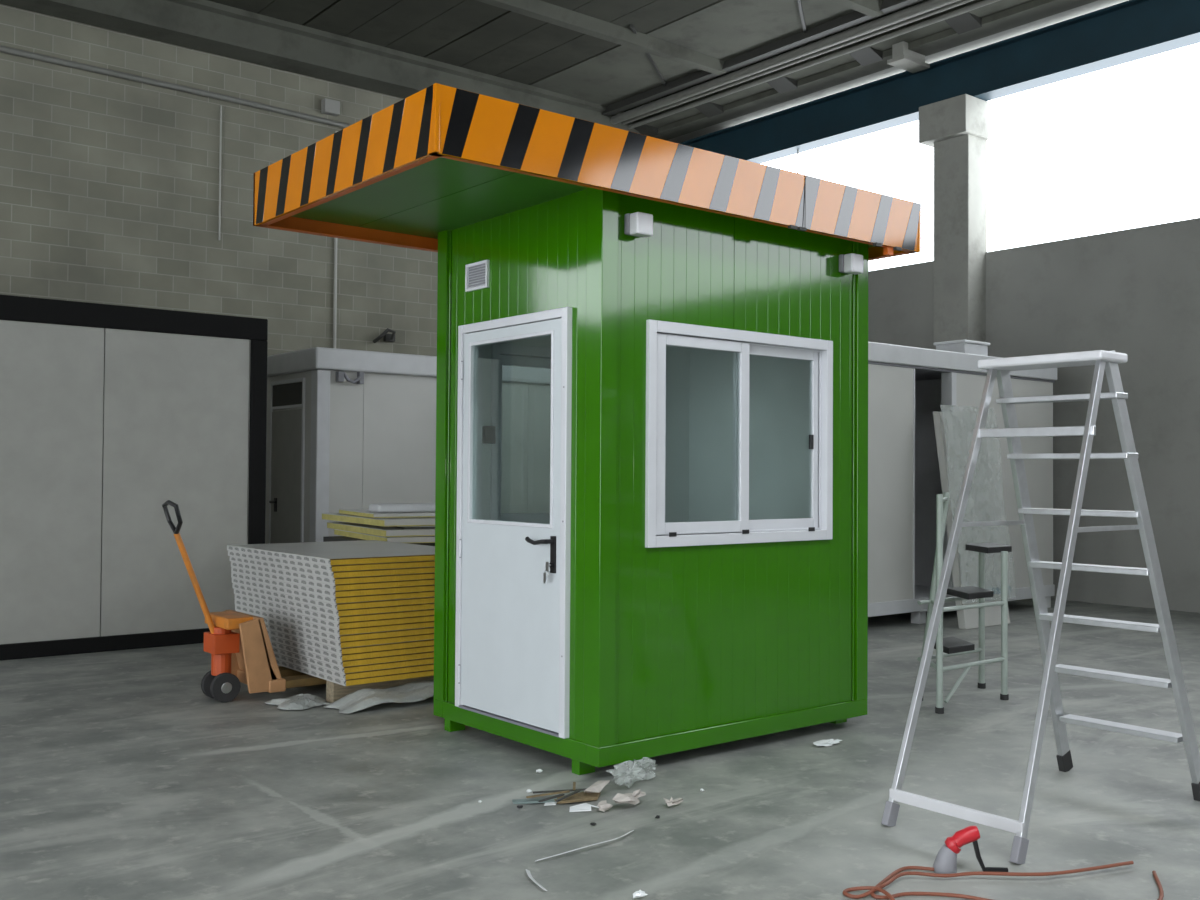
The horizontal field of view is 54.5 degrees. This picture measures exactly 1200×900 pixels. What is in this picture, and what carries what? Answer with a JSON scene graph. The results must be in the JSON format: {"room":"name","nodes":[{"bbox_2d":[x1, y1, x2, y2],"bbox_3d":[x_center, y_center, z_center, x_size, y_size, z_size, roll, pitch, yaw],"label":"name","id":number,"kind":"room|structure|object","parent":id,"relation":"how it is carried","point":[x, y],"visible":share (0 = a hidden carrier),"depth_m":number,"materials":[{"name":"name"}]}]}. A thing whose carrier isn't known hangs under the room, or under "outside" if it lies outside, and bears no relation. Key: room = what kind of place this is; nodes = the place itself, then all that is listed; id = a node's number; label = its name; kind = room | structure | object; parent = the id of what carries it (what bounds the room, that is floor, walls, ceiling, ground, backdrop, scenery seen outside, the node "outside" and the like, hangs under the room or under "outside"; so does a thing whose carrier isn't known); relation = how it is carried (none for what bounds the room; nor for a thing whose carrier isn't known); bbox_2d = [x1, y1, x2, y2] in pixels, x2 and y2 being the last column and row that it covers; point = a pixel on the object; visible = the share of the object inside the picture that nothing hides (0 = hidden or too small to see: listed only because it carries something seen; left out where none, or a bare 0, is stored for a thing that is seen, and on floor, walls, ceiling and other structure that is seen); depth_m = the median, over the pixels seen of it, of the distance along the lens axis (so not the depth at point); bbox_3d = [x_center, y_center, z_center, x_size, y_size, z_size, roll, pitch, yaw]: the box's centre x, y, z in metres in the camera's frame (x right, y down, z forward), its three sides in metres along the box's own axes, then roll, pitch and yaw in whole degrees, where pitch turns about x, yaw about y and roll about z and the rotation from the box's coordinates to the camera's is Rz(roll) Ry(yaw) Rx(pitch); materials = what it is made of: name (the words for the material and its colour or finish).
{"room":"warehouse","nodes":[
{"label":"warehouse","id":0,"kind":"room"},
{"bbox_2d":[0,4,437,355],"bbox_3d":[-7.651,-2.471,12.277,22.600,8.200,0.200,1,-1,-39],"label":"wall","id":1,"kind":"structure","parent":0,"point":[109,185],"depth_m":14.14,"materials":[{"name":"brick"}]},
{"bbox_2d":[0,45,350,127],"bbox_3d":[-8.082,-4.450,11.753,21.201,0.297,0.070,1,-1,-39],"label":"conduit pipe","id":2,"kind":"object","parent":1,"relation":"attached to","point":[4,49],"visible":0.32,"depth_m":14.03,"materials":[{"name":"grey metal"}]},
{"bbox_2d":[218,106,221,239],"bbox_3d":[-4.724,-3.447,14.491,0.022,1.680,0.022,1,-1,-16],"label":"conduit pipe","id":3,"kind":"object","parent":1,"relation":"attached to","point":[220,106],"visible":1,"depth_m":14.48,"materials":[{"name":"plastic"}]},
{"bbox_2d":[0,0,639,133],"bbox_3d":[-7.622,-5.182,11.762,21.900,0.400,0.600,1,-1,-39],"label":"ceiling beam","id":4,"kind":"structure","parent":1,"relation":"attached to","point":[201,25],"depth_m":14.62,"materials":[{"name":"concrete"}]},
{"bbox_2d":[321,98,339,115],"bbox_3d":[-3.562,-4.531,15.407,0.220,0.180,0.118,1,-1,-39],"label":"junction box","id":5,"kind":"object","parent":1,"relation":"attached to","point":[328,106],"visible":1,"depth_m":15.36,"materials":[{"name":"plastic"}]},
{"bbox_2d":[333,131,337,347],"bbox_3d":[-3.517,-1.269,15.434,0.044,5.940,0.044,1,-1,-39],"label":"conduit pipe","id":6,"kind":"object","parent":1,"relation":"attached to","point":[335,239],"visible":0.27,"depth_m":15.43,"materials":[{"name":"plastic"}]},
{"bbox_2d":[373,328,395,342],"bbox_3d":[-2.917,-1.548,15.843,0.324,0.205,0.185,1,-1,-39],"label":"security camera","id":7,"kind":"object","parent":1,"relation":"attached to","point":[387,337],"visible":1,"depth_m":15.84,"materials":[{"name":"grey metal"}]},
{"bbox_2d":[610,0,959,123],"bbox_3d":[8.037,-5.191,8.154,0.120,0.120,26.000,1,-1,-39],"label":"conduit pipe","id":8,"kind":"object","parent":1,"relation":"attached to","point":[929,5],"visible":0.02,"depth_m":14.99,"materials":[{"name":"grey metal"}]},
{"bbox_2d":[621,0,973,124],"bbox_3d":[8.193,-5.208,8.280,0.090,0.090,26.000,1,-1,-39],"label":"conduit pipe","id":9,"kind":"object","parent":1,"relation":"attached to","point":[961,2],"visible":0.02,"depth_m":15.04,"materials":[{"name":"grey metal"}]},
{"bbox_2d":[628,0,999,128],"bbox_3d":[8.293,-5.145,8.361,0.060,0.060,26.000,1,-1,-39],"label":"conduit pipe","id":10,"kind":"object","parent":1,"relation":"attached to","point":[984,2],"visible":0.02,"depth_m":15.01,"materials":[{"name":"grey metal"}]},
{"bbox_2d":[208,0,883,105],"bbox_3d":[0.569,-6.162,2.131,23.100,1.320,26.000,1,-1,-39],"label":"ceiling","id":11,"kind":"structure","parent":0,"point":[474,35],"depth_m":14.66,"materials":[{"name":"concrete"}]},
{"bbox_2d":[476,0,725,85],"bbox_3d":[-6.658,-5.349,9.619,20.700,0.140,1.350,1,-1,-39],"label":"ceiling beam","id":12,"kind":"structure","parent":11,"relation":"attached to","point":[537,9],"depth_m":14.47,"materials":[{"name":"metal"}]},
{"bbox_2d":[797,0,883,32],"bbox_3d":[-5.024,-5.379,7.597,20.700,0.140,1.350,1,-1,-39],"label":"trim","id":13,"kind":"structure","parent":11,"relation":"attached to","point":[871,8],"depth_m":13.58,"materials":[{"name":"metal"}]},
{"bbox_2d":[0,598,1199,899],"bbox_3d":[0.440,1.574,1.912,22.900,0.200,26.600,1,-1,-39],"label":"floor","id":14,"kind":"structure","parent":0,"point":[121,778],"depth_m":5.22,"materials":[{"name":"concrete"}]},
{"bbox_2d":[0,294,267,660],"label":"sliding door","id":15,"kind":"structure","parent":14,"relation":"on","point":[110,414],"depth_m":9.30,"materials":[{"name":"white metal"}]},
{"bbox_2d":[162,500,325,701],"bbox_3d":[-1.991,0.946,7.601,1.673,1.254,0.550,1,-1,-39],"label":"truck","id":16,"kind":"object","parent":14,"relation":"on","point":[239,645],"visible":0.84,"depth_m":7.21,"materials":[{"name":"metal"}]},
{"bbox_2d":[276,659,433,685],"bbox_3d":[-1.598,1.425,8.015,1.153,0.037,1.620,1,-1,-39],"label":"panel","id":17,"kind":"object","parent":16,"relation":"on","point":[365,680],"visible":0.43,"depth_m":7.26,"materials":[{"name":"yellow plastic"}]},
{"bbox_2d":[274,653,433,679],"bbox_3d":[-1.601,1.386,8.013,1.153,0.037,1.620,1,-1,-39],"label":"panel","id":18,"kind":"object","parent":17,"relation":"on","point":[406,669],"visible":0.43,"depth_m":7.26,"materials":[{"name":"yellow plastic"}]},
{"bbox_2d":[272,647,433,672],"bbox_3d":[-1.608,1.348,8.012,1.153,0.037,1.620,1,-1,-39],"label":"panel","id":19,"kind":"object","parent":18,"relation":"on","point":[376,666],"visible":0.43,"depth_m":7.26,"materials":[{"name":"yellow plastic"}]},
{"bbox_2d":[270,641,433,666],"bbox_3d":[-1.616,1.309,8.008,1.153,0.037,1.620,1,-1,-39],"label":"panel","id":20,"kind":"object","parent":19,"relation":"on","point":[364,661],"visible":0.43,"depth_m":7.26,"materials":[{"name":"yellow plastic"}]},
{"bbox_2d":[269,635,433,660],"bbox_3d":[-1.619,1.270,8.005,1.153,0.037,1.620,1,-1,-39],"label":"panel","id":21,"kind":"object","parent":20,"relation":"on","point":[352,656],"visible":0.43,"depth_m":7.26,"materials":[{"name":"yellow plastic"}]},
{"bbox_2d":[267,629,433,654],"bbox_3d":[-1.620,1.232,8.000,1.153,0.037,1.620,1,-1,-39],"label":"panel","id":22,"kind":"object","parent":21,"relation":"on","point":[388,646],"visible":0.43,"depth_m":7.25,"materials":[{"name":"yellow plastic"}]},
{"bbox_2d":[265,623,433,647],"bbox_3d":[-1.627,1.193,8.006,1.153,0.037,1.620,1,-1,-39],"label":"panel","id":23,"kind":"object","parent":22,"relation":"on","point":[375,641],"visible":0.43,"depth_m":7.26,"materials":[{"name":"yellow plastic"}]},
{"bbox_2d":[236,610,433,641],"bbox_3d":[-1.628,1.155,7.996,1.153,0.037,1.620,1,-1,-39],"label":"panel","id":24,"kind":"object","parent":23,"relation":"on","point":[394,633],"visible":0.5,"depth_m":7.26,"materials":[{"name":"yellow plastic"}]},
{"bbox_2d":[235,605,433,634],"bbox_3d":[-1.634,1.116,8.003,1.153,0.037,1.620,1,-1,-39],"label":"panel","id":25,"kind":"object","parent":24,"relation":"on","point":[391,627],"visible":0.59,"depth_m":7.30,"materials":[{"name":"yellow plastic"}]},
{"bbox_2d":[235,599,433,628],"bbox_3d":[-1.634,1.077,7.995,1.153,0.037,1.620,1,-1,-39],"label":"panel","id":26,"kind":"object","parent":25,"relation":"on","point":[366,623],"visible":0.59,"depth_m":7.30,"materials":[{"name":"yellow plastic"}]},
{"bbox_2d":[235,594,433,622],"bbox_3d":[-1.632,1.039,7.992,1.153,0.037,1.620,1,-1,-39],"label":"panel","id":27,"kind":"object","parent":26,"relation":"on","point":[375,616],"visible":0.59,"depth_m":7.29,"materials":[{"name":"yellow plastic"}]},
{"bbox_2d":[234,589,433,615],"bbox_3d":[-1.638,1.000,7.991,1.153,0.037,1.620,1,-1,-39],"label":"panel","id":28,"kind":"object","parent":27,"relation":"on","point":[345,612],"visible":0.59,"depth_m":7.29,"materials":[{"name":"yellow plastic"}]},
{"bbox_2d":[233,583,433,609],"bbox_3d":[-1.645,0.962,7.984,1.153,0.037,1.620,1,-1,-39],"label":"panel","id":29,"kind":"object","parent":28,"relation":"on","point":[394,602],"visible":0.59,"depth_m":7.29,"materials":[{"name":"yellow plastic"}]},
{"bbox_2d":[232,578,434,603],"bbox_3d":[-1.653,0.923,7.989,1.153,0.037,1.620,1,-1,-39],"label":"panel","id":30,"kind":"object","parent":29,"relation":"on","point":[376,597],"visible":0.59,"depth_m":7.30,"materials":[{"name":"yellow plastic"}]},
{"bbox_2d":[231,572,434,596],"bbox_3d":[-1.655,0.885,7.984,1.153,0.037,1.620,1,-1,-39],"label":"panel","id":31,"kind":"object","parent":30,"relation":"on","point":[357,592],"visible":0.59,"depth_m":7.29,"materials":[{"name":"yellow plastic"}]},
{"bbox_2d":[231,567,434,590],"bbox_3d":[-1.654,0.846,7.982,1.153,0.037,1.620,1,-1,-39],"label":"panel","id":32,"kind":"object","parent":31,"relation":"on","point":[352,586],"visible":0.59,"depth_m":7.29,"materials":[{"name":"yellow plastic"}]},
{"bbox_2d":[231,562,434,583],"bbox_3d":[-1.655,0.807,7.977,1.153,0.037,1.620,1,-1,-39],"label":"panel","id":33,"kind":"object","parent":32,"relation":"on","point":[381,578],"visible":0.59,"depth_m":7.28,"materials":[{"name":"yellow plastic"}]},
{"bbox_2d":[230,556,434,577],"bbox_3d":[-1.663,0.769,7.974,1.153,0.037,1.620,1,-1,-39],"label":"panel","id":34,"kind":"object","parent":33,"relation":"on","point":[376,572],"visible":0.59,"depth_m":7.28,"materials":[{"name":"yellow plastic"}]},
{"bbox_2d":[228,551,434,571],"bbox_3d":[-1.673,0.730,7.969,1.153,0.037,1.620,1,-1,-39],"label":"panel","id":35,"kind":"object","parent":34,"relation":"on","point":[390,565],"visible":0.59,"depth_m":7.28,"materials":[{"name":"yellow plastic"}]},
{"bbox_2d":[227,540,434,564],"bbox_3d":[-1.680,0.692,7.967,1.153,0.037,1.620,1,-1,-39],"label":"panel","id":36,"kind":"object","parent":35,"relation":"on","point":[362,551],"visible":0.84,"depth_m":7.69,"materials":[{"name":"grey metal"}]},
{"bbox_2d":[323,536,434,545],"bbox_3d":[-1.618,1.196,10.079,1.050,0.860,1.320,1,-1,-39],"label":"panel","id":37,"kind":"object","parent":36,"relation":"on","point":[329,538],"visible":0.02,"depth_m":10.01,"materials":[{"name":"grey metal"}]},
{"bbox_2d":[334,529,434,542],"bbox_3d":[-1.607,0.736,10.125,1.004,0.050,1.556,1,-1,-28],"label":"panel offcut","id":38,"kind":"object","parent":37,"relation":"on","point":[410,539],"visible":0.29,"depth_m":9.38,"materials":[{"name":"yellow plastic"}]},
{"bbox_2d":[327,522,434,536],"bbox_3d":[-1.656,0.679,10.166,1.004,0.055,1.656,1,-1,-29],"label":"panel offcut","id":39,"kind":"object","parent":38,"relation":"on","point":[346,526],"visible":0.38,"depth_m":9.46,"materials":[{"name":"yellow plastic"}]},
{"bbox_2d":[391,526,434,528],"bbox_3d":[-1.242,0.633,9.771,1.004,0.017,0.506,1,-1,-27],"label":"panel offcut","id":40,"kind":"object","parent":39,"relation":"on","point":[402,527],"visible":0.24,"depth_m":9.38,"materials":[{"name":"grey metal"}]},
{"bbox_2d":[321,513,434,526],"bbox_3d":[-1.683,0.597,10.137,1.004,0.055,1.606,1,-1,-31],"label":"panel offcut","id":41,"kind":"object","parent":40,"relation":"on","point":[409,521],"visible":0.4,"depth_m":9.43,"materials":[{"name":"yellow plastic"}]},
{"bbox_2d":[339,509,434,517],"bbox_3d":[-1.637,0.547,10.149,1.004,0.035,1.156,1,-1,-26],"label":"panel offcut","id":42,"kind":"object","parent":41,"relation":"on","point":[358,512],"visible":0.52,"depth_m":9.60,"materials":[{"name":"yellow plastic"}]},
{"bbox_2d":[369,503,434,512],"bbox_3d":[-1.559,0.486,9.821,0.750,0.070,0.240,1,-1,-32],"label":"wrapped bundle","id":43,"kind":"object","parent":42,"relation":"on","point":[386,507],"visible":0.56,"depth_m":9.66,"materials":[{"name":"white plastic"}]},
{"bbox_2d":[265,694,329,709],"bbox_3d":[-1.839,1.537,7.154,0.350,0.041,0.358,1,-1,-39],"label":"plastic sheet","id":44,"kind":"object","parent":14,"relation":"on","point":[300,701],"visible":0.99,"depth_m":7.10,"materials":[{"name":"white plastic"}]},
{"bbox_2d":[323,680,433,713],"bbox_3d":[-1.093,1.518,7.359,1.289,0.098,0.337,1,-1,-39],"label":"plastic sheet","id":45,"kind":"object","parent":14,"relation":"on","point":[415,691],"visible":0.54,"depth_m":7.10,"materials":[{"name":"white plastic"}]},
{"bbox_2d":[326,676,433,702],"bbox_3d":[-1.226,1.508,7.587,1.160,0.139,0.100,1,-1,-39],"label":"bearer","id":46,"kind":"object","parent":14,"relation":"on","point":[334,692],"visible":0.36,"depth_m":7.28,"materials":[{"name":"brown wood"}]},
{"bbox_2d":[265,347,550,543],"bbox_3d":[-2.049,0.372,13.281,3.804,2.630,2.517,1,-1,-39],"label":"cabin","id":47,"kind":"object","parent":14,"relation":"on","point":[347,429],"visible":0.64,"depth_m":11.73,"materials":[{"name":"grey metal"}]},
{"bbox_2d":[336,371,363,383],"bbox_3d":[-2.444,-0.711,11.417,0.280,0.126,0.089,1,-1,-39],"label":"electrical socket","id":48,"kind":"object","parent":47,"relation":"attached to","point":[342,377],"depth_m":11.44,"materials":[{"name":"grey plastic"}]},
{"bbox_2d":[512,798,556,803],"bbox_3d":[-0.284,1.524,5.059,0.195,0.016,0.057,0,-1,-4],"label":"scrap","id":49,"kind":"object","parent":14,"relation":"on","point":[515,801],"visible":0.75,"depth_m":5.05,"materials":[{"name":"grey metal"}]},
{"bbox_2d":[526,869,546,890],"bbox_3d":[-0.229,1.504,4.075,0.027,0.011,0.213,1,-1,-20],"label":"metal strip","id":50,"kind":"object","parent":14,"relation":"on","point":[527,871],"visible":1,"depth_m":4.07,"materials":[{"name":"metal"}]},
{"bbox_2d":[526,790,569,797],"bbox_3d":[-0.227,1.501,5.078,0.200,0.010,0.012,1,-1,-25],"label":"splinter","id":51,"kind":"object","parent":14,"relation":"on","point":[567,791],"visible":1,"depth_m":5.08,"materials":[{"name":"brown wood"}]},
{"bbox_2d":[544,802,556,805],"bbox_3d":[-0.214,1.527,5.029,0.054,0.009,0.028,0,-1,-2],"label":"paper scrap","id":52,"kind":"object","parent":14,"relation":"on","point":[549,803],"visible":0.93,"depth_m":5.03,"materials":[{"name":"white paper"}]},
{"bbox_2d":[538,793,564,801],"bbox_3d":[-0.207,1.490,4.990,0.140,0.010,0.012,2,-2,-45],"label":"splinter","id":53,"kind":"object","parent":14,"relation":"on","point":[562,794],"visible":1,"depth_m":4.99,"materials":[{"name":"grey wood"}]},
{"bbox_2d":[554,792,600,803],"bbox_3d":[-0.095,1.522,5.106,0.222,0.024,0.099,1,-1,-30],"label":"chip","id":54,"kind":"object","parent":14,"relation":"on","point":[581,796],"visible":0.85,"depth_m":5.09,"materials":[{"name":"brown wood"}]},
{"bbox_2d":[533,788,586,793],"bbox_3d":[-0.177,1.505,5.143,0.240,0.010,0.012,1,-1,-10],"label":"splinter","id":55,"kind":"object","parent":54,"relation":"on","point":[583,789],"visible":0.71,"depth_m":5.14,"materials":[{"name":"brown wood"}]},
{"bbox_2d":[556,790,579,801],"bbox_3d":[-0.137,1.498,5.047,0.012,0.010,0.180,0,-1,31],"label":"splinter","id":56,"kind":"object","parent":54,"relation":"on","point":[576,791],"visible":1,"depth_m":5.04,"materials":[{"name":"grey wood"}]},
{"bbox_2d":[584,780,609,792],"bbox_3d":[-0.017,1.493,5.158,0.076,0.036,0.177,0,-1,28],"label":"paper scrap","id":57,"kind":"object","parent":54,"relation":"on","point":[598,786],"visible":1,"depth_m":5.13,"materials":[{"name":"beige paper"}]},
{"bbox_2d":[569,803,598,811],"bbox_3d":[-0.063,1.524,4.970,0.133,0.016,0.094,0,-1,2],"label":"paper scrap","id":58,"kind":"object","parent":14,"relation":"on","point":[585,806],"visible":0.95,"depth_m":4.96,"materials":[{"name":"white paper"}]},
{"bbox_2d":[536,830,633,860],"bbox_3d":[-0.039,1.508,4.442,0.053,0.017,0.518,-1,-2,45],"label":"metal strip","id":59,"kind":"object","parent":14,"relation":"on","point":[632,830],"visible":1,"depth_m":4.40,"materials":[{"name":"metal"}]},
{"bbox_2d":[253,83,920,774],"bbox_3d":[0.006,0.062,6.385,3.233,2.998,1.850,1,-1,-39],"label":"booth","id":60,"kind":"object","parent":14,"relation":"on","point":[695,575],"visible":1,"depth_m":5.96,"materials":[{"name":"green paint"}]},
{"bbox_2d":[465,260,489,291],"bbox_3d":[-0.665,-0.943,6.318,0.018,0.147,0.213,1,-1,-39],"label":"air vent","id":61,"kind":"object","parent":60,"relation":"attached to","point":[477,272],"depth_m":6.32,"materials":[{"name":"white plastic"}]},
{"bbox_2d":[597,800,612,811],"bbox_3d":[0.014,1.510,4.937,0.073,0.036,0.069,1,-1,-39],"label":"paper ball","id":62,"kind":"object","parent":14,"relation":"on","point":[603,805],"visible":1,"depth_m":4.92,"materials":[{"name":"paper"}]},
{"bbox_2d":[612,789,645,804],"bbox_3d":[0.130,1.491,5.016,0.089,0.070,0.190,0,-1,32],"label":"paper ball","id":63,"kind":"object","parent":14,"relation":"on","point":[632,798],"visible":1,"depth_m":5.00,"materials":[{"name":"white paper"}]},
{"bbox_2d":[633,890,647,897],"bbox_3d":[0.134,1.496,3.930,0.057,0.026,0.042,1,-1,-39],"label":"crumb","id":64,"kind":"object","parent":14,"relation":"on","point":[637,894],"visible":1,"depth_m":3.92,"materials":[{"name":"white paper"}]},
{"bbox_2d":[664,797,682,806],"bbox_3d":[0.322,1.512,5.024,0.088,0.037,0.062,1,-1,-17],"label":"paper scrap","id":65,"kind":"object","parent":14,"relation":"on","point":[671,801],"visible":1,"depth_m":5.02,"materials":[{"name":"white paper"}]},
{"bbox_2d":[813,739,841,745],"bbox_3d":[1.204,1.551,6.184,0.208,0.028,0.088,1,-1,-39],"label":"paper scrap","id":66,"kind":"object","parent":14,"relation":"on","point":[829,742],"visible":1,"depth_m":6.16,"materials":[{"name":"white paper"}]},
{"bbox_2d":[919,94,990,349],"bbox_3d":[4.401,-1.277,14.467,0.540,6.060,0.680,1,-1,-39],"label":"column","id":67,"kind":"structure","parent":14,"relation":"on","point":[958,128],"depth_m":14.33,"materials":[{"name":"concrete"}]},
{"bbox_2d":[678,0,1199,163],"bbox_3d":[9.006,-4.674,8.929,0.300,0.570,26.000,1,-1,-39],"label":"beam","id":68,"kind":"structure","parent":67,"relation":"on","point":[1130,30],"depth_m":14.21,"materials":[{"name":"metal"}]},
{"bbox_2d":[797,150,798,172],"bbox_3d":[2.816,-3.810,16.580,0.080,0.950,0.080,1,-1,-39],"label":"hanging wire","id":69,"kind":"object","parent":68,"relation":"hanging from","point":[797,150],"visible":0.21,"depth_m":16.58,"materials":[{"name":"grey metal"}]},
{"bbox_2d":[868,342,1056,623],"bbox_3d":[2.903,0.360,12.042,4.280,2.670,1.530,1,-1,-39],"label":"cabin","id":70,"kind":"object","parent":14,"relation":"on","point":[907,384],"visible":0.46,"depth_m":11.70,"materials":[{"name":"white metal"}]},
{"bbox_2d":[933,340,989,355],"bbox_3d":[3.796,-1.046,12.219,0.460,0.160,0.390,1,-1,-39],"label":"box","id":71,"kind":"object","parent":70,"relation":"on","point":[961,346],"visible":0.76,"depth_m":12.07,"materials":[{"name":"white cardboard"}]},
{"bbox_2d":[917,492,1011,713],"bbox_3d":[2.332,0.937,7.476,1.023,1.324,0.372,1,-1,-39],"label":"step stool","id":72,"kind":"object","parent":14,"relation":"on","point":[951,646],"visible":0.85,"depth_m":7.46,"materials":[{"name":"metal"}]},
{"bbox_2d":[933,826,1007,873],"bbox_3d":[1.338,1.444,4.225,0.270,0.168,0.085,1,-1,-8],"label":"plug","id":73,"kind":"object","parent":14,"relation":"on","point":[945,862],"visible":0.96,"depth_m":4.19,"materials":[{"name":"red plastic"}]},
{"bbox_2d":[933,412,1010,628],"bbox_3d":[3.617,0.629,11.280,0.983,2.110,0.444,1,-1,-39],"label":"board","id":74,"kind":"object","parent":14,"relation":"on","point":[953,431],"visible":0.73,"depth_m":11.22,"materials":[{"name":"plastic"}]},
{"bbox_2d":[843,861,1133,899],"bbox_3d":[1.286,1.509,4.101,1.347,0.030,0.222,1,-1,-23],"label":"power cable","id":75,"kind":"object","parent":14,"relation":"on","point":[871,889],"visible":1,"depth_m":4.13,"materials":[{"name":"brown rubber"}]},
{"bbox_2d":[871,866,1163,899],"bbox_3d":[1.460,1.514,4.021,1.076,0.017,0.402,0,-1,2],"label":"power cable","id":76,"kind":"object","parent":14,"relation":"on","point":[897,871],"visible":0.94,"depth_m":3.96,"materials":[{"name":"brown rubber"}]},
{"bbox_2d":[881,350,1199,864],"bbox_3d":[1.929,0.571,5.008,1.500,1.972,0.674,1,-1,-39],"label":"step ladder","id":77,"kind":"object","parent":14,"relation":"on","point":[1049,639],"visible":1,"depth_m":5.00,"materials":[{"name":"metal"}]},
{"bbox_2d":[850,47,882,65],"bbox_3d":[3.380,-4.997,14.803,0.280,0.100,0.320,1,-1,-39],"label":"bracket","id":78,"kind":"object","parent":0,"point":[866,56],"visible":1,"depth_m":14.78,"materials":[{"name":"grey metal"}]},
{"bbox_2d":[868,218,1199,612],"bbox_3d":[9.236,-2.424,9.082,0.250,8.200,26.000,1,-1,-39],"label":"wall","id":79,"kind":"structure","parent":0,"point":[1134,292],"depth_m":13.11,"materials":[{"name":"concrete"}]},
{"bbox_2d":[634,125,658,136],"bbox_3d":[0.702,-4.948,18.115,0.280,0.100,0.320,1,-1,-39],"label":"bracket","id":80,"kind":"object","parent":79,"relation":"attached to","point":[647,130],"visible":0.91,"depth_m":18.07,"materials":[{"name":"grey metal"}]},
{"bbox_2d":[695,102,723,117],"bbox_3d":[1.594,-4.965,17.011,0.280,0.100,0.320,1,-1,-39],"label":"bracket","id":81,"kind":"object","parent":79,"relation":"attached to","point":[710,109],"visible":1,"depth_m":16.98,"materials":[{"name":"grey metal"}]},
{"bbox_2d":[767,76,797,93],"bbox_3d":[2.487,-4.981,15.907,0.280,0.100,0.320,1,-1,-39],"label":"bracket","id":82,"kind":"object","parent":79,"relation":"attached to","point":[783,84],"visible":1,"depth_m":15.88,"materials":[{"name":"grey metal"}]},
{"bbox_2d":[602,0,1127,142],"bbox_3d":[8.624,-5.798,8.638,1.980,1.480,26.000,1,-1,-39],"label":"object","id":83,"kind":"structure","parent":79,"relation":"attached to","point":[1002,19],"depth_m":15.11,"materials":[{"name":"metal"}]},
{"bbox_2d":[887,41,929,72],"bbox_3d":[3.866,-5.019,14.591,0.530,0.420,0.260,1,-1,-39],"label":"block","id":84,"kind":"object","parent":79,"relation":"hanging from","point":[903,58],"visible":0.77,"depth_m":14.50,"materials":[{"name":"concrete"}]},
{"bbox_2d":[945,12,981,34],"bbox_3d":[4.272,-5.014,13.698,0.280,0.100,0.320,1,-1,-39],"label":"bracket","id":85,"kind":"object","parent":79,"relation":"attached to","point":[966,22],"visible":1,"depth_m":13.68,"materials":[{"name":"grey metal"}]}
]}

